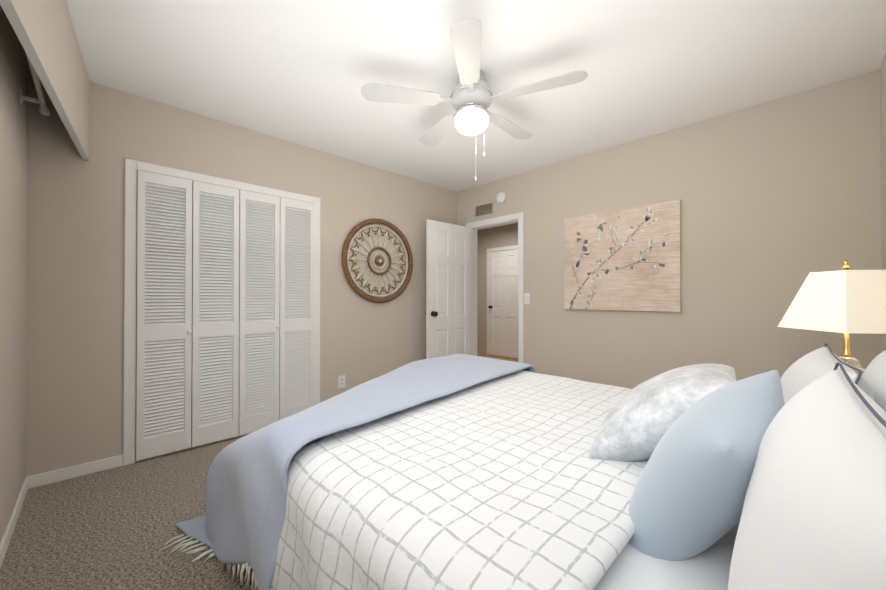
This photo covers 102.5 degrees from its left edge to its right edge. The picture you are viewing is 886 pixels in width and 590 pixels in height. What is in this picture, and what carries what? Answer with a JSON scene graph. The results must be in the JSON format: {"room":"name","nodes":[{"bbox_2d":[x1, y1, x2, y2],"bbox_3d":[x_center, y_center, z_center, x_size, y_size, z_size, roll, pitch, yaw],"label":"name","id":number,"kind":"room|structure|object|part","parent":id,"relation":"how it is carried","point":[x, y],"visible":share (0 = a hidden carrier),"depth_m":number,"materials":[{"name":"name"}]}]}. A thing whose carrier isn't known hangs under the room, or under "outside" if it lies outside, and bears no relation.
{"room":"bedroom","nodes":[
{"label":"bedroom","id":0,"kind":"room"},
{"bbox_2d":[0,5,27,541],"bbox_3d":[-1.267,-0.121,0.720,0.250,2.440,3.430,0,-1,-44],"label":"wall","id":1,"kind":"structure","parent":0,"point":[13,169],"depth_m":1.68,"materials":[{"name":"beige paint"}]},
{"bbox_2d":[0,476,29,568],"bbox_3d":[-1.812,1.067,1.452,0.015,0.072,1.612,0,-1,-44],"label":"baseboard","id":2,"kind":"structure","parent":1,"relation":"attached to","point":[8,532],"depth_m":1.66,"materials":[{"name":"white wood"}]},
{"bbox_2d":[20,54,50,115],"bbox_3d":[-1.774,-1.022,1.492,0.095,0.070,1.372,0,-1,-44],"label":"curtain rod","id":3,"kind":"object","parent":1,"relation":"attached to","point":[43,109],"visible":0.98,"depth_m":1.82,"materials":[{"name":"white metal"}]},
{"bbox_2d":[0,0,89,160],"bbox_3d":[-1.127,-1.089,0.864,0.028,0.498,3.444,0,0,-39],"label":"header beam","id":4,"kind":"structure","parent":0,"point":[45,32],"depth_m":1.51,"materials":[{"name":"beige paint"}]},
{"bbox_2d":[0,435,301,589],"bbox_3d":[0.011,1.157,1.966,3.830,0.100,3.630,0,-1,-44],"label":"floor carpet","id":5,"kind":"object","parent":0,"point":[116,528],"depth_m":1.65,"materials":[{"name":"beige carpet"}]},
{"bbox_2d":[158,343,885,589],"bbox_3d":[0.232,0.543,1.476,2.003,1.120,2.407,0,-1,-44],"label":"bed","id":6,"kind":"object","parent":5,"relation":"on","point":[460,472],"visible":1,"depth_m":0.82,"materials":[{"name":"grey fabric"}]},
{"bbox_2d":[176,354,536,589],"bbox_3d":[-0.233,0.773,2.002,1.935,0.652,1.009,0,-1,-44],"label":"blanket","id":7,"kind":"object","parent":6,"relation":"on","point":[249,483],"depth_m":1.39,"materials":[{"name":"fabric"}]},
{"bbox_2d":[270,370,648,589],"bbox_3d":[0.285,0.786,1.514,1.881,0.607,1.264,0,-1,-44],"label":"comforter","id":8,"kind":"object","parent":6,"relation":"on","point":[498,483],"depth_m":0.92,"materials":[{"name":"white fabric"}]},
{"bbox_3d":[0.357,0.687,1.458,1.450,0.288,2.065,0,-1,-44],"label":"mattress","id":9,"kind":"part","parent":6,"relation":"part of","materials":[{"name":"white fabric"}]},
{"bbox_2d":[628,370,784,560],"bbox_3d":[0.590,0.389,0.802,0.440,0.440,0.188,-13,36,-38],"label":"pillow","id":10,"kind":"object","parent":6,"relation":"on","point":[687,497],"depth_m":0.69,"materials":[{"name":"blue fabric"}]},
{"bbox_2d":[861,350,885,411],"bbox_3d":[1.285,0.355,1.022,0.660,0.400,0.155,0,11,-44],"label":"pillow","id":11,"kind":"object","parent":6,"relation":"on","point":[874,374],"depth_m":0.97,"materials":[{"name":"white fabric"}]},
{"bbox_3d":[1.739,0.794,1.619,0.474,0.620,0.481,0,-1,-44],"label":"nightstand","id":12,"kind":"object","parent":5,"relation":"on","visible":0},
{"bbox_2d":[778,260,885,375],"bbox_3d":[1.753,0.164,1.545,0.310,0.635,0.310,0,0,4],"label":"lamp","id":13,"kind":"object","parent":12,"relation":"on","point":[846,301],"visible":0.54,"depth_m":1.47,"materials":[{"name":"white fabric"}]},
{"bbox_3d":[1.753,0.024,1.546,0.438,0.255,0.438,0,-1,-44],"label":"lamp shade","id":14,"kind":"part","parent":13,"relation":"part of","materials":[{"name":"white fabric"}]},
{"bbox_2d":[25,63,456,476],"bbox_3d":[-1.190,-0.105,3.269,3.930,2.440,0.100,0,-1,-44],"label":"wall","id":15,"kind":"structure","parent":0,"point":[75,314],"depth_m":2.31,"materials":[{"name":"beige paint"}]},
{"bbox_2d":[30,455,122,488],"bbox_3d":[-2.214,1.072,2.175,0.385,0.072,0.015,0,-1,-44],"label":"baseboard","id":16,"kind":"structure","parent":15,"relation":"attached to","point":[50,477],"depth_m":2.16,"materials":[{"name":"white wood"}]},
{"bbox_2d":[123,158,319,465],"bbox_3d":[-1.600,0.112,2.782,1.334,2.000,0.018,0,-1,-44],"label":"trim","id":17,"kind":"structure","parent":15,"relation":"attached to","point":[132,167],"depth_m":2.34,"materials":[{"name":"white wood"}]},
{"bbox_2d":[136,170,314,460],"bbox_3d":[-1.583,0.134,2.764,1.210,1.916,0.064,0,-1,-44],"label":"closet doors","id":18,"kind":"structure","parent":15,"relation":"in","point":[225,326],"depth_m":2.67,"materials":[{"name":"white wood"}]},
{"bbox_2d":[338,375,344,387],"bbox_3d":[-0.968,0.829,3.401,0.072,0.116,0.010,0,-1,-44],"label":"electrical outlet plate","id":19,"kind":"object","parent":15,"relation":"attached to","point":[341,381],"visible":1,"depth_m":3.40,"materials":[{"name":"white plastic"}]},
{"bbox_2d":[342,219,412,302],"bbox_3d":[-0.652,-0.353,3.686,0.868,0.868,0.048,0,-1,-44],"label":"art","id":20,"kind":"object","parent":15,"relation":"attached to","point":[350,278],"visible":0.98,"depth_m":3.66},
{"bbox_2d":[25,0,885,191],"bbox_3d":[0.046,-1.383,2.017,3.930,0.100,3.630,0,-1,-44],"label":"ceiling","id":21,"kind":"structure","parent":0,"point":[301,72],"depth_m":2.05,"materials":[{"name":"white paint"}]},
{"bbox_2d":[361,18,587,180],"bbox_3d":[0.204,-1.025,2.215,1.223,0.610,1.261,0,-1,-44],"label":"ceiling fan","id":22,"kind":"object","parent":21,"relation":"hanging from","point":[471,98],"visible":1,"depth_m":2.08,"materials":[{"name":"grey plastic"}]},
{"bbox_2d":[477,353,517,361],"bbox_3d":[0.741,1.179,5.505,2.170,0.100,3.800,0,-1,-44],"label":"floor","id":23,"kind":"structure","parent":0,"point":[498,357],"depth_m":6.46,"materials":[{"name":"brown wood"}]},
{"bbox_2d":[477,223,517,358],"bbox_3d":[1.480,-0.087,6.238,0.100,2.440,4.000,0,-1,-44],"label":"wall","id":24,"kind":"structure","parent":0,"point":[498,236],"depth_m":6.84,"materials":[{"name":"beige paint"}]},
{"bbox_2d":[487,245,517,354],"bbox_3d":[1.134,0.125,6.506,0.015,2.020,0.840,0,-1,-44],"label":"door frame","id":25,"kind":"structure","parent":24,"relation":"attached to","point":[502,248],"depth_m":6.77,"materials":[{"name":"white wood"}]},
{"bbox_2d":[488,249,517,358],"bbox_3d":[1.095,0.158,6.468,0.101,1.930,0.690,0,-1,-44],"label":"hall door","id":26,"kind":"structure","parent":24,"relation":"in","point":[503,304],"depth_m":6.48,"materials":[{"name":"white wood"}]},
{"bbox_2d":[457,69,881,388],"bbox_3d":[1.420,-0.105,3.357,0.120,2.440,3.430,0,-1,-44],"label":"wall","id":27,"kind":"structure","parent":0,"point":[780,198],"depth_m":2.61,"materials":[{"name":"beige paint"}]},
{"bbox_2d":[425,219,471,358],"bbox_3d":[0.076,0.143,4.119,0.695,1.930,0.167,0,-1,-44],"label":"open door","id":28,"kind":"structure","parent":27,"relation":"in","point":[448,289],"depth_m":4.07,"materials":[{"name":"white wood"}]},
{"bbox_2d":[474,201,493,217],"bbox_3d":[0.482,-1.012,4.221,0.015,0.155,0.290,0,-1,-44],"label":"air vent","id":29,"kind":"object","parent":27,"relation":"in","point":[484,209],"visible":1,"depth_m":4.21,"materials":[{"name":"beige metal"}]},
{"bbox_2d":[466,212,523,362],"bbox_3d":[0.626,0.114,4.166,0.152,2.012,0.824,0,-1,-44],"label":"door frame","id":30,"kind":"structure","parent":27,"relation":"attached to","point":[518,218],"depth_m":4.04,"materials":[{"name":"white wood"}]},
{"bbox_2d":[496,192,505,202],"bbox_3d":[0.653,-1.106,4.032,0.034,0.124,0.124,0,-1,-44],"label":"smoke detector","id":31,"kind":"object","parent":27,"relation":"attached to","point":[500,197],"visible":0.96,"depth_m":4.01,"materials":[{"name":"white plastic"}]},
{"bbox_2d":[524,293,529,303],"bbox_3d":[0.894,0.038,3.792,0.018,0.116,0.072,0,-1,-44],"label":"light switch","id":32,"kind":"object","parent":27,"relation":"attached to","point":[526,298],"visible":1,"depth_m":3.79,"materials":[{"name":"white plastic"}]},
{"bbox_2d":[564,199,680,311],"bbox_3d":[1.528,-0.305,3.134,0.034,0.883,0.960,0,-1,-44],"label":"picture","id":33,"kind":"object","parent":27,"relation":"attached to","point":[628,259],"visible":1,"depth_m":3.07,"materials":[{"name":"paint"}]},
{"bbox_2d":[880,52,885,351],"bbox_3d":[1.282,-0.121,0.749,3.930,2.440,0.100,0,-1,-44],"label":"wall","id":34,"kind":"structure","parent":0,"point":[883,144],"depth_m":2.03,"materials":[{"name":"beige paint"}]}
]}

